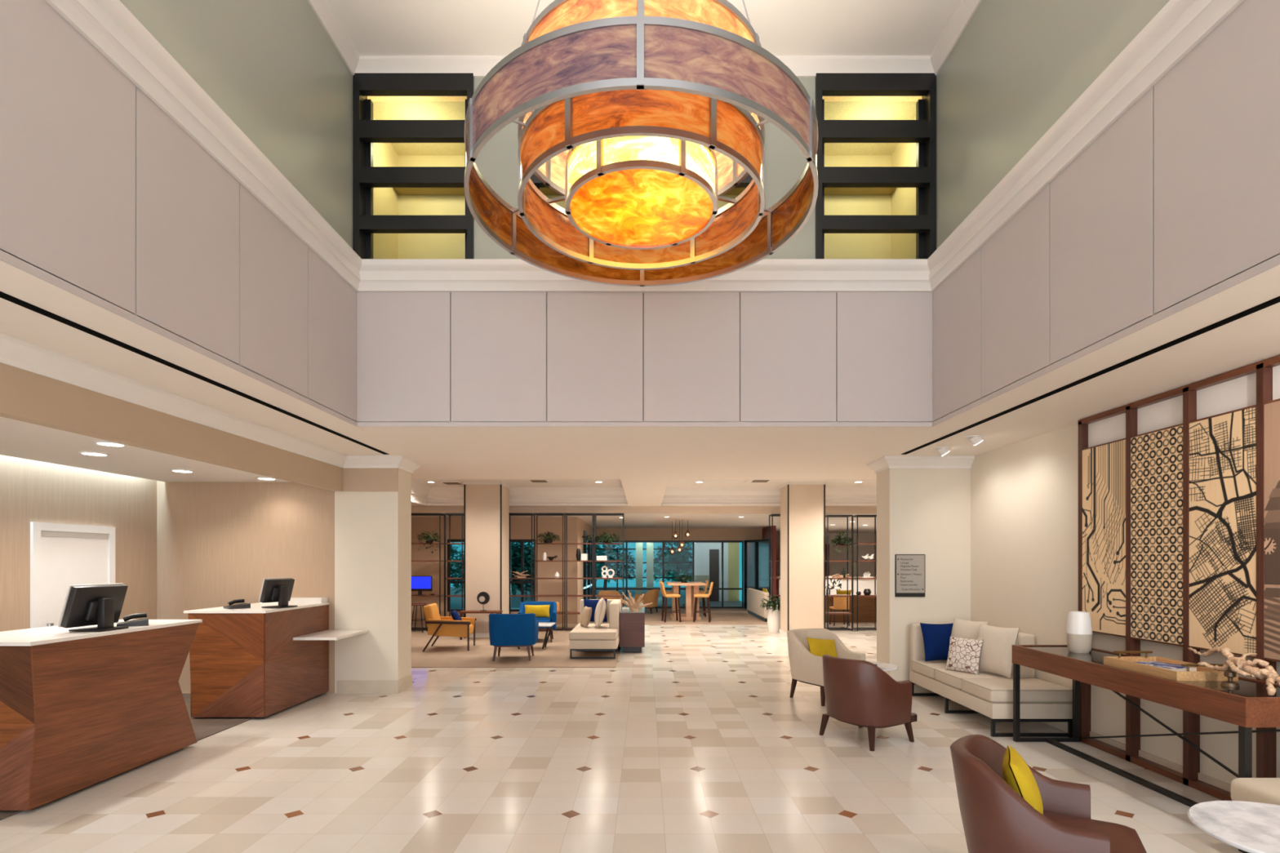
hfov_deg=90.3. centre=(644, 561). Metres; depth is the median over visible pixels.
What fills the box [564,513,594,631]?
open shelving unit
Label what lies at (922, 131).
shelving unit
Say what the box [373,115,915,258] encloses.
wall
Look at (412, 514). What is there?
open shelving unit
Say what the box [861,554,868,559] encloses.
bird figurine
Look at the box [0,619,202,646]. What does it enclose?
countertop
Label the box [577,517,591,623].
wall
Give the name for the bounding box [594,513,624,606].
open shelving unit
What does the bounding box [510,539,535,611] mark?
window
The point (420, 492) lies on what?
trim
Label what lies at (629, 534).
wall
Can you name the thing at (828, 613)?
open shelving unit
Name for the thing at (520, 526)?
wall
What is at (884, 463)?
trim
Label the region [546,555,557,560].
bowl
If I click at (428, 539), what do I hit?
trailing plant
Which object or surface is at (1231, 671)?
driftwood sculpture
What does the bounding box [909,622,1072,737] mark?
sofa
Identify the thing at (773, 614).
potted plant
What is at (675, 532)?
globe pendant lamp
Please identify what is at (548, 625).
coffee table
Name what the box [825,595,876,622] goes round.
banquette
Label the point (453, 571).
tree
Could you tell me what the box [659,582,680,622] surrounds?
stool
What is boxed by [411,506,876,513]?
ceiling beam
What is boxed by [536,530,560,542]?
trailing plant
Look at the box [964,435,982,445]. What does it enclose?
light
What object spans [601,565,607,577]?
ring ornament
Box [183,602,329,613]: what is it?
countertop
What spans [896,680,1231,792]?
baseboard
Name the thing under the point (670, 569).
tree
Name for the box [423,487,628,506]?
trim
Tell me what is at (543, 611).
throw cushion
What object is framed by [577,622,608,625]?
seat cushion
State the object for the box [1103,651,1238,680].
serving tray
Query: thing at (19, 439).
ceiling
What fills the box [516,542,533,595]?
tree
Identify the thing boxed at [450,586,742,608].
terrace
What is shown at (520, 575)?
driftwood piece
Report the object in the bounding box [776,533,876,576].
wall
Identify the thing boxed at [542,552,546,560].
bud vase
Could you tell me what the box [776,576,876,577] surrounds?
countertop
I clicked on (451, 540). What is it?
window
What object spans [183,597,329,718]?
reception desk
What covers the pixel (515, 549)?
tree
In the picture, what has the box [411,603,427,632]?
wooden bar stool
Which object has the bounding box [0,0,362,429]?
wall
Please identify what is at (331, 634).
wall shelf
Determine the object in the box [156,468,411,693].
wall
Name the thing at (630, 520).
ceiling
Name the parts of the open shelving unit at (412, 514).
frame rail, shelf, shelf, shelf, frame rail, post, post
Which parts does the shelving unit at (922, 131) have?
rail, rail, rail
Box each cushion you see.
[422,603,440,625]
[435,624,473,636]
[450,609,462,620]
[524,604,550,617]
[536,617,551,628]
[568,628,617,639]
[573,625,608,629]
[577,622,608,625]
[580,605,591,627]
[583,599,607,622]
[594,598,605,627]
[806,637,837,657]
[836,590,851,595]
[912,660,946,679]
[920,622,953,661]
[934,668,1013,689]
[945,635,983,675]
[948,617,988,649]
[960,678,1072,702]
[977,623,1019,678]
[1002,744,1043,814]
[1043,811,1146,852]
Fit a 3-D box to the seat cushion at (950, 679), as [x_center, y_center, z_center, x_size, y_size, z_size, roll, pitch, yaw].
[3.565,1.267,6.850,0.640,0.132,0.585,0,0,0]
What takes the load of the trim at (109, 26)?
attached to the wall at (102, 191)
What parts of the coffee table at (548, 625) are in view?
leg, leg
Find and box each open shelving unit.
[411,513,444,630]
[444,513,463,617]
[509,513,533,613]
[533,513,564,631]
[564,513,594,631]
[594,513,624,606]
[768,514,780,608]
[825,515,853,631]
[853,515,876,631]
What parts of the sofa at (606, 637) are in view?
sled leg, sled leg, arm panel, backrest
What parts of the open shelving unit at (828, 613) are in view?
post, shelf, shelf, shelf, shelf, frame rail, frame rail, plant ledge shelf, post, post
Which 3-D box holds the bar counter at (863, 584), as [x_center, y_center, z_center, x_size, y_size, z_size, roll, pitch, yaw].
[6.600,1.101,22.500,4.000,1.100,0.700,0,0,0]
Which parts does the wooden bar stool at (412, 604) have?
leg, seat, leg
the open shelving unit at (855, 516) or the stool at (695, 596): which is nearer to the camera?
the open shelving unit at (855, 516)
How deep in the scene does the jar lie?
15.10 m
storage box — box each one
[581,553,587,560]
[596,555,607,560]
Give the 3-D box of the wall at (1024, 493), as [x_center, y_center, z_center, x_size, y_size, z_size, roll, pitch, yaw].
[4.160,0.176,2.600,0.180,2.950,11.600,0,0,0]
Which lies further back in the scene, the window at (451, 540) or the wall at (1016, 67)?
the window at (451, 540)
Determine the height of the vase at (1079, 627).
0.345 m
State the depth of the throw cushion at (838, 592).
17.53 m
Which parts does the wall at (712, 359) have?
panel, panel, panel, panel, panel, panel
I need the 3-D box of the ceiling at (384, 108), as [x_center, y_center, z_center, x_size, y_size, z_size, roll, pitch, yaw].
[0.000,-5.149,7.260,6.400,0.100,1.680,0,0,0]
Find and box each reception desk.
[0,619,202,810]
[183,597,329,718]
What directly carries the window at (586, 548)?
in the wall at (583, 526)
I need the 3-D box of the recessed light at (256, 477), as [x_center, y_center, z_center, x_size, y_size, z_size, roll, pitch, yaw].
[-4.500,-0.983,7.580,0.226,0.012,0.226,0,0,0]
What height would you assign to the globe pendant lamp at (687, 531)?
0.480 m
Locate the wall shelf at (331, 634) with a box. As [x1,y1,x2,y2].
[293,629,368,639]
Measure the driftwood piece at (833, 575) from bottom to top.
0.113 m
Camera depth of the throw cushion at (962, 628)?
7.26 m
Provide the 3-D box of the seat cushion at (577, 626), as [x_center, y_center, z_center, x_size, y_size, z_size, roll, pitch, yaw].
[-0.950,1.255,11.520,0.640,0.132,0.585,0,0,0]
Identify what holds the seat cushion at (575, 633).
on the sofa at (606, 637)
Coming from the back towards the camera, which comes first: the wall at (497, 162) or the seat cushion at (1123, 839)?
the wall at (497, 162)
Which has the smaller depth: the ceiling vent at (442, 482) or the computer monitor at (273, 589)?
the computer monitor at (273, 589)
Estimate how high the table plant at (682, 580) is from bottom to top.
0.243 m
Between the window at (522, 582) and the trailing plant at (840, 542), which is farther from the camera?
the window at (522, 582)
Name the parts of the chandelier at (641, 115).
post, shade panel, post, post, post, shade panel, shade panel, post, shade panel, shade panel, shade panel, post, post, shade panel, shade panel, shade panel, post, post, post, shade panel, post, shade panel, shade panel, post, post, post, shade panel, shade panel, shade panel, post, post, shade panel, shade panel, shade panel, post, shade panel, shade panel, post, post, post, shade panel, post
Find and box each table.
[517,622,555,648]
[666,582,706,620]
[870,662,898,671]
[1012,644,1279,852]
[1187,800,1279,852]
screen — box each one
[411,576,432,595]
[1078,355,1279,800]
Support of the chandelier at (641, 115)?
hanging from the ceiling at (375, 28)
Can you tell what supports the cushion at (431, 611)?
on the lounge armchair at (437, 625)
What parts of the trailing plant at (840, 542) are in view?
pot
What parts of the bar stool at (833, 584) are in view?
seat, backrest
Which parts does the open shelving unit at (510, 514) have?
post, shelf, shelf, frame rail, post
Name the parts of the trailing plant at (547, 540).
pot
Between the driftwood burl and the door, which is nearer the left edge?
the door
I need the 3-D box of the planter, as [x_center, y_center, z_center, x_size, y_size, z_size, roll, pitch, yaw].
[-0.225,1.276,12.150,0.450,0.725,1.500,0,0,0]
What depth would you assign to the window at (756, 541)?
21.57 m
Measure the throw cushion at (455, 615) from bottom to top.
0.266 m
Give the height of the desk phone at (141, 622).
0.095 m
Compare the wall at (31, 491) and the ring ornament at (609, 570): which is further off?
the ring ornament at (609, 570)
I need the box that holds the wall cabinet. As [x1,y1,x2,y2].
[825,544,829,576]
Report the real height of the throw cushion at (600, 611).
0.511 m
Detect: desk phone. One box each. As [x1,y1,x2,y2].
[116,613,148,626]
[223,599,250,608]
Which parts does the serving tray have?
handle, handle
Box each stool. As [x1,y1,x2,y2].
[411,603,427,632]
[659,580,671,615]
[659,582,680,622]
[693,582,713,622]
[698,580,708,617]
[825,577,841,595]
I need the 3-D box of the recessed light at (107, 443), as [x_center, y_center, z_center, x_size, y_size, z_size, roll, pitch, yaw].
[-4.480,-0.983,5.340,0.226,0.012,0.226,0,0,0]
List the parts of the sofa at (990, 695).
sled leg, arm panel, sled leg, backrest, sled leg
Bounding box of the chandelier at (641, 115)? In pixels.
[464,0,817,286]
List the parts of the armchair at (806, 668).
leg, seat rail, leg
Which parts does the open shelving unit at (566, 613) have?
post, post, shelf, shelf, shelf, shelf, shelf, frame rail, post, post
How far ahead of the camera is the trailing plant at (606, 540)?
15.06 m
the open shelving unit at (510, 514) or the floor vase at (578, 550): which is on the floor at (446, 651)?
the open shelving unit at (510, 514)
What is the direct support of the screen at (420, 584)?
on the open shelving unit at (412, 514)
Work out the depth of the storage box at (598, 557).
15.06 m
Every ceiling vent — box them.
[0,291,389,454]
[434,480,463,484]
[522,479,555,482]
[744,479,777,482]
[901,296,1279,454]
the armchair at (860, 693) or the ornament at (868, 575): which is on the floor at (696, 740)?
the armchair at (860, 693)
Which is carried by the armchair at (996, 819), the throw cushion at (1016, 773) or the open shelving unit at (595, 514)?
the throw cushion at (1016, 773)
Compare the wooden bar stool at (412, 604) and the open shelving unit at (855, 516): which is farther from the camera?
the open shelving unit at (855, 516)
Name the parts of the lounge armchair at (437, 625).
leg, leg, arm rail, panel, panel, leg, leg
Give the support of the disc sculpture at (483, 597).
on the console
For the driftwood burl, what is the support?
on the planter
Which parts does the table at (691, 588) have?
leg, leg, leg, leg, leg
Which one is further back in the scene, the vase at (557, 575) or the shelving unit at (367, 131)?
the vase at (557, 575)
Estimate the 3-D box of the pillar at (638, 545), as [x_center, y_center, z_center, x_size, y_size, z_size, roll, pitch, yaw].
[-0.220,0.101,26.000,0.280,3.200,0.280,0,0,0]
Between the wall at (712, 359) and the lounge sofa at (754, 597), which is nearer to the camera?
the wall at (712, 359)
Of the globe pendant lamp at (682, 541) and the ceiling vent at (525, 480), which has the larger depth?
the globe pendant lamp at (682, 541)
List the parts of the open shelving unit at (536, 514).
post, post, shelf, shelf, shelf, shelf, frame rail, post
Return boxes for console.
[458,610,502,639]
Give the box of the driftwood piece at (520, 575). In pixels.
[511,570,530,577]
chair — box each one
[597,590,624,608]
[634,588,659,613]
[829,594,849,626]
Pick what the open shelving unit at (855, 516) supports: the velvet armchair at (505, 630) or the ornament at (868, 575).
the ornament at (868, 575)
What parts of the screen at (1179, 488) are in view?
post, circuit panel, panel rail, frosted panel, panel rail, post, rail, ring panel, panel rail, panel rail, frosted panel, rail, post, map panel, panel rail, panel rail, frosted panel, post, tower panel, panel rail, panel rail, frosted panel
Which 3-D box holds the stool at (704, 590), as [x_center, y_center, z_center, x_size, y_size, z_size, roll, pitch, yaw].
[1.612,1.104,18.930,0.533,1.074,0.469,0,0,0]
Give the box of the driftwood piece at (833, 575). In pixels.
[828,573,849,577]
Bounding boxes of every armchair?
[422,603,476,652]
[488,613,538,661]
[517,601,556,642]
[786,628,866,706]
[819,654,916,751]
[950,734,1146,852]
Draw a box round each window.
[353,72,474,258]
[447,539,463,611]
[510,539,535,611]
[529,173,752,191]
[582,537,591,599]
[595,540,743,608]
[743,538,770,608]
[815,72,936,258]
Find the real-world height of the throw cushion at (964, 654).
0.370 m
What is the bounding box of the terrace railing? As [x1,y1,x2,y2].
[525,547,692,599]
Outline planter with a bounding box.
[619,606,644,652]
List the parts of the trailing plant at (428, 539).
pot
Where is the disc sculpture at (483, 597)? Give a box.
[476,591,489,611]
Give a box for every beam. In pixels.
[0,362,398,491]
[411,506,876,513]
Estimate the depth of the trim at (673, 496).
14.88 m
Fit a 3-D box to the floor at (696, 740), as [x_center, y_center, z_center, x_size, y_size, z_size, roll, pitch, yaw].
[1.850,1.706,11.400,16.300,0.130,29.200,0,0,0]
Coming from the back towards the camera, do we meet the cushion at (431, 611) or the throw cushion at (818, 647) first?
the cushion at (431, 611)
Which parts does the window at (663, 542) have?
rail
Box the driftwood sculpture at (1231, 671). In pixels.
[1178,646,1279,695]
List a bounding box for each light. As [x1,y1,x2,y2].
[77,451,110,456]
[93,440,128,447]
[169,468,195,472]
[255,476,277,479]
[933,446,950,456]
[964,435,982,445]
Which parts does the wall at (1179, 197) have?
panel, panel, panel, panel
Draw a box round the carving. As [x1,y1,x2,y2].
[582,530,588,542]
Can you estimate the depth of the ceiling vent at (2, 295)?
4.05 m
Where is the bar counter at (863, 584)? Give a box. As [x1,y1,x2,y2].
[776,576,876,598]
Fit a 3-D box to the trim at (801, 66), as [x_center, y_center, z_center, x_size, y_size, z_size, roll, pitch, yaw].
[0.000,-4.784,1.506,5.682,0.130,9.411,0,0,0]
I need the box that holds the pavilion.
[693,542,738,601]
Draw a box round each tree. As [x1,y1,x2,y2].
[450,542,463,588]
[451,542,533,595]
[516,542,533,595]
[590,544,635,591]
[643,542,692,594]
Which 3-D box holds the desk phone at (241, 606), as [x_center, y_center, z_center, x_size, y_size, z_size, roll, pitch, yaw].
[-4.450,0.467,6.950,0.200,0.095,0.200,0,0,40]
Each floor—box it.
[0,608,1242,852]
[411,608,767,667]
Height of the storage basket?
0.260 m
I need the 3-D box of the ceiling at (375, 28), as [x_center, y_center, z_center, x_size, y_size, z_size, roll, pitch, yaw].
[0.000,-4.899,1.655,5.880,0.100,9.710,0,0,0]
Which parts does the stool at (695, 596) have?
leg, leg, seat, leg, backrest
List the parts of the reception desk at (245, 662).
panel, panel, panel, panel, panel, panel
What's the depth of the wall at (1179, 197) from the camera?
3.58 m
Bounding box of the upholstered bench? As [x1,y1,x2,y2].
[1231,777,1279,805]
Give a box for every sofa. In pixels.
[568,599,621,658]
[746,588,780,622]
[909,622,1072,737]
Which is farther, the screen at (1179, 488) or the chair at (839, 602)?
the chair at (839, 602)
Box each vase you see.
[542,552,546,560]
[554,571,559,577]
[576,548,581,560]
[1066,611,1092,653]
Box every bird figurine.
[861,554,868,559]
[867,554,874,559]
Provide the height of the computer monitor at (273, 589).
0.325 m
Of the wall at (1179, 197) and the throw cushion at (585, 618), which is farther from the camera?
the throw cushion at (585, 618)
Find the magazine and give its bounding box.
[1133,661,1196,671]
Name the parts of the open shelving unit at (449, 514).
post, post, shelf, shelf, shelf, frame rail, post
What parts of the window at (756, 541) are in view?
rail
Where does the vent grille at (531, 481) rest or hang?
attached to the ceiling vent at (525, 480)
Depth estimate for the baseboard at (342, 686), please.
7.93 m
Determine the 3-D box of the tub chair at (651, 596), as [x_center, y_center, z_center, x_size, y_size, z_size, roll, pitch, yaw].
[0.093,1.257,20.085,0.741,0.764,0.701,0,0,19]
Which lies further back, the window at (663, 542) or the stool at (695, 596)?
the window at (663, 542)
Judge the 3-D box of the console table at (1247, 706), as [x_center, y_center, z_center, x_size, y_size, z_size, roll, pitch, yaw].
[3.678,1.211,4.720,0.595,0.880,2.280,0,0,0]
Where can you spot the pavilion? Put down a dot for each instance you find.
(707, 556)
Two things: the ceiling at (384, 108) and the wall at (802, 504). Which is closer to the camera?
the ceiling at (384, 108)
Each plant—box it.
[415,531,441,553]
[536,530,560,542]
[586,534,594,542]
[593,531,622,542]
[673,573,693,582]
[760,595,780,632]
[830,531,854,554]
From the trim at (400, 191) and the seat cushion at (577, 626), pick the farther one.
the seat cushion at (577, 626)
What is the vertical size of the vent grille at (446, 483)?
0.010 m
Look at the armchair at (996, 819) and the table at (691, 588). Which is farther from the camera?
the table at (691, 588)
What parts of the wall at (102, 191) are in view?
panel, panel, panel, panel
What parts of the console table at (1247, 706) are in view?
leg, leg, floor rail, glass, leg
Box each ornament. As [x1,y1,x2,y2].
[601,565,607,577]
[606,568,614,577]
[861,572,872,577]
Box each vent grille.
[442,482,462,484]
[529,480,547,482]
[751,480,768,482]
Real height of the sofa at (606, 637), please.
0.890 m
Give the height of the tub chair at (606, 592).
0.764 m
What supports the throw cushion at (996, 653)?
on the sofa at (990, 695)
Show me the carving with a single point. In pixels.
(584, 536)
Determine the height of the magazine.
0.032 m
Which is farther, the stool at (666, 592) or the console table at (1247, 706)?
the stool at (666, 592)
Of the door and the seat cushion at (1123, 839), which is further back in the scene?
the door
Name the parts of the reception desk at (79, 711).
panel, panel, panel, panel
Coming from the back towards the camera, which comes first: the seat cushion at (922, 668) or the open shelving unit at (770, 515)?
the open shelving unit at (770, 515)
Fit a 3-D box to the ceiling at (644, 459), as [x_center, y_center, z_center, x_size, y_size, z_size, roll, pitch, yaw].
[1.850,-1.324,5.880,16.300,0.050,18.160,0,0,0]
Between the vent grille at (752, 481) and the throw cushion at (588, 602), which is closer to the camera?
the throw cushion at (588, 602)
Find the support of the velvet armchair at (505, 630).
on the floor at (446, 651)
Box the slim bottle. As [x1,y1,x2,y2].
[842,568,845,577]
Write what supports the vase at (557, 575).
on the open shelving unit at (536, 514)
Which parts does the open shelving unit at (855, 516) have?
post, shelf, shelf, shelf, frame rail, frame rail, post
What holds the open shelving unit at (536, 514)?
on the floor at (446, 651)
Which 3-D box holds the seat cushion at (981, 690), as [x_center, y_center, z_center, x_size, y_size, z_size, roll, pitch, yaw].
[3.645,1.267,6.257,0.800,0.132,0.585,0,0,0]
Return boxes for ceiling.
[0,248,1279,506]
[0,416,288,481]
[328,0,961,56]
[367,96,921,155]
[411,479,876,487]
[411,513,876,533]
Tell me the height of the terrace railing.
2.300 m
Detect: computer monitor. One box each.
[57,582,128,631]
[258,577,297,608]
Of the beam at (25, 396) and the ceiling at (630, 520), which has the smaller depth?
the beam at (25, 396)
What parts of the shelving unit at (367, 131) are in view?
rail, rail, rail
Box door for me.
[30,521,115,628]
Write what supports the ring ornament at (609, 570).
on the open shelving unit at (595, 514)
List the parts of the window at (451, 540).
rail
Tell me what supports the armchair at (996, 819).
on the floor at (696, 740)
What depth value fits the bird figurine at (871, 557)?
15.13 m
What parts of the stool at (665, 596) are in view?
backrest, leg, leg, seat, leg, leg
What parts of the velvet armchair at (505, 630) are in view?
leg, leg, seat rail, leg, leg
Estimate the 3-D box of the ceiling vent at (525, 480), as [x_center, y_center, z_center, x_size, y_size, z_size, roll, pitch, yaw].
[-2.240,-1.699,13.500,0.600,0.020,0.600,0,0,0]
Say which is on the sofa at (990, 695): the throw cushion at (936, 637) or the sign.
the throw cushion at (936, 637)
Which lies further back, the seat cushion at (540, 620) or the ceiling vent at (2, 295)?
the seat cushion at (540, 620)
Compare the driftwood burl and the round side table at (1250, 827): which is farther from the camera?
the driftwood burl
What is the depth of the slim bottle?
15.14 m
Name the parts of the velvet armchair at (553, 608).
seat rail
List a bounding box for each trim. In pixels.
[0,333,421,473]
[44,0,1244,293]
[306,0,982,77]
[393,187,896,195]
[411,480,431,505]
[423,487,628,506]
[661,487,876,506]
[866,456,974,473]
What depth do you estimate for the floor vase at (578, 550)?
15.12 m
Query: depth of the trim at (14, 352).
4.89 m
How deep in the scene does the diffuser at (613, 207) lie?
3.95 m
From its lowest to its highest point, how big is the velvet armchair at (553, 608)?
0.784 m
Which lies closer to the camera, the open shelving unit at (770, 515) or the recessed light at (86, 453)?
the recessed light at (86, 453)
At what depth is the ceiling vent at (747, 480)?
13.39 m
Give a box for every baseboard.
[336,674,412,693]
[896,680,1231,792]
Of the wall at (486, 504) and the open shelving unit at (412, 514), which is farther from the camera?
the open shelving unit at (412, 514)
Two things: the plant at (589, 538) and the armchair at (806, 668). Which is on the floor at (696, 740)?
the armchair at (806, 668)
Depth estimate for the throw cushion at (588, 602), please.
12.22 m
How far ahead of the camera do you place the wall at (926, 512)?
7.95 m
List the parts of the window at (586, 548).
rail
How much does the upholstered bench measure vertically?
0.445 m
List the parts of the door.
knob, panel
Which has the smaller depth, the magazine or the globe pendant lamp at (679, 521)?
the magazine
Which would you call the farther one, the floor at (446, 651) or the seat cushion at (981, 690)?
the floor at (446, 651)
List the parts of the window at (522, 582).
rail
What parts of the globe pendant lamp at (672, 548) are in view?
cord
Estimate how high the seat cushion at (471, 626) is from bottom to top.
0.170 m
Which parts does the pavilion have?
door, panel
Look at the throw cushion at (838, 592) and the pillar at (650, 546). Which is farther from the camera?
the pillar at (650, 546)
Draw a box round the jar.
[863,588,871,595]
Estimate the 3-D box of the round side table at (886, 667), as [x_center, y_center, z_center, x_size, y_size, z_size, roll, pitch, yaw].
[2.500,1.402,7.030,0.560,0.503,0.560,0,0,0]
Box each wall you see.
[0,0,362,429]
[0,454,156,631]
[120,0,353,249]
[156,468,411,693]
[356,292,933,426]
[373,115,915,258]
[411,516,577,624]
[463,481,510,637]
[474,77,815,258]
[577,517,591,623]
[595,528,762,540]
[746,525,776,599]
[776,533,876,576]
[779,481,826,637]
[876,468,970,693]
[932,0,1279,426]
[936,0,1169,248]
[970,422,1279,784]
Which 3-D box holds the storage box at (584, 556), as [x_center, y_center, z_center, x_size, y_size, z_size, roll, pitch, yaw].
[-1.433,-0.096,15.160,0.140,0.160,0.200,0,0,0]
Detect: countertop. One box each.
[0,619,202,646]
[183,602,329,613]
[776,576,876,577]
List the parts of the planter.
glass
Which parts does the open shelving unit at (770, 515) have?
post, post, frame rail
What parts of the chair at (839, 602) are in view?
leg, seat, backrest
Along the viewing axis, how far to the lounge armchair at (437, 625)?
11.61 m
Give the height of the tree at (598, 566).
3.143 m
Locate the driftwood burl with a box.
[619,590,652,611]
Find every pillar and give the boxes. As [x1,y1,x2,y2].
[635,542,642,594]
[646,542,653,592]
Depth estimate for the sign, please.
7.93 m
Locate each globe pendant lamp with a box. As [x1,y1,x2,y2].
[669,520,675,554]
[672,520,678,538]
[676,520,682,552]
[679,520,684,547]
[684,520,690,537]
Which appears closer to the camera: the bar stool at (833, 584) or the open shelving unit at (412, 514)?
the open shelving unit at (412, 514)
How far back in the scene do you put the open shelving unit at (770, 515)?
15.01 m
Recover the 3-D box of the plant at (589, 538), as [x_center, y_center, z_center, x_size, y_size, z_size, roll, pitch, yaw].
[-1.285,-0.533,15.172,0.265,0.207,0.340,0,0,39]
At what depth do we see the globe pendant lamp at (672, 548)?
18.30 m
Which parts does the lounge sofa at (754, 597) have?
backrest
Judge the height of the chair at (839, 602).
0.801 m
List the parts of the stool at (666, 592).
seat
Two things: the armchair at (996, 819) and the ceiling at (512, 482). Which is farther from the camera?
the ceiling at (512, 482)
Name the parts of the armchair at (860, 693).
leg, leg, seat rail, leg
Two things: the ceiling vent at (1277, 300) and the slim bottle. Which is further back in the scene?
the slim bottle
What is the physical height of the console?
0.590 m
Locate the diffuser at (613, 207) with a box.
[569,168,713,246]
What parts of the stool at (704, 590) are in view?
leg, backrest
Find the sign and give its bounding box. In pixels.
[894,554,924,596]
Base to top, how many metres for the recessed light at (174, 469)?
0.012 m
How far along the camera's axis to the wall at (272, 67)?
4.96 m
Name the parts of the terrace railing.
rail, post, rail, rail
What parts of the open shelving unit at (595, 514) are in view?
post, post, shelf, shelf, shelf, shelf, frame rail, post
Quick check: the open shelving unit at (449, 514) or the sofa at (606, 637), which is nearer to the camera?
the sofa at (606, 637)
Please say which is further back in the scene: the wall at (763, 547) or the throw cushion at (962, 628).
the wall at (763, 547)
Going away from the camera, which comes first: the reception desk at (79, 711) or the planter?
the reception desk at (79, 711)
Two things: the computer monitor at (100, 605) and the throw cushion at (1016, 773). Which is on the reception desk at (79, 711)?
the computer monitor at (100, 605)
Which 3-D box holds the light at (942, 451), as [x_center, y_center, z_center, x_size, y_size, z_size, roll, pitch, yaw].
[3.404,-1.272,7.300,0.179,0.132,0.170,0,0,0]
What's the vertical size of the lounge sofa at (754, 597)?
0.800 m
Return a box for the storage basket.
[555,601,559,613]

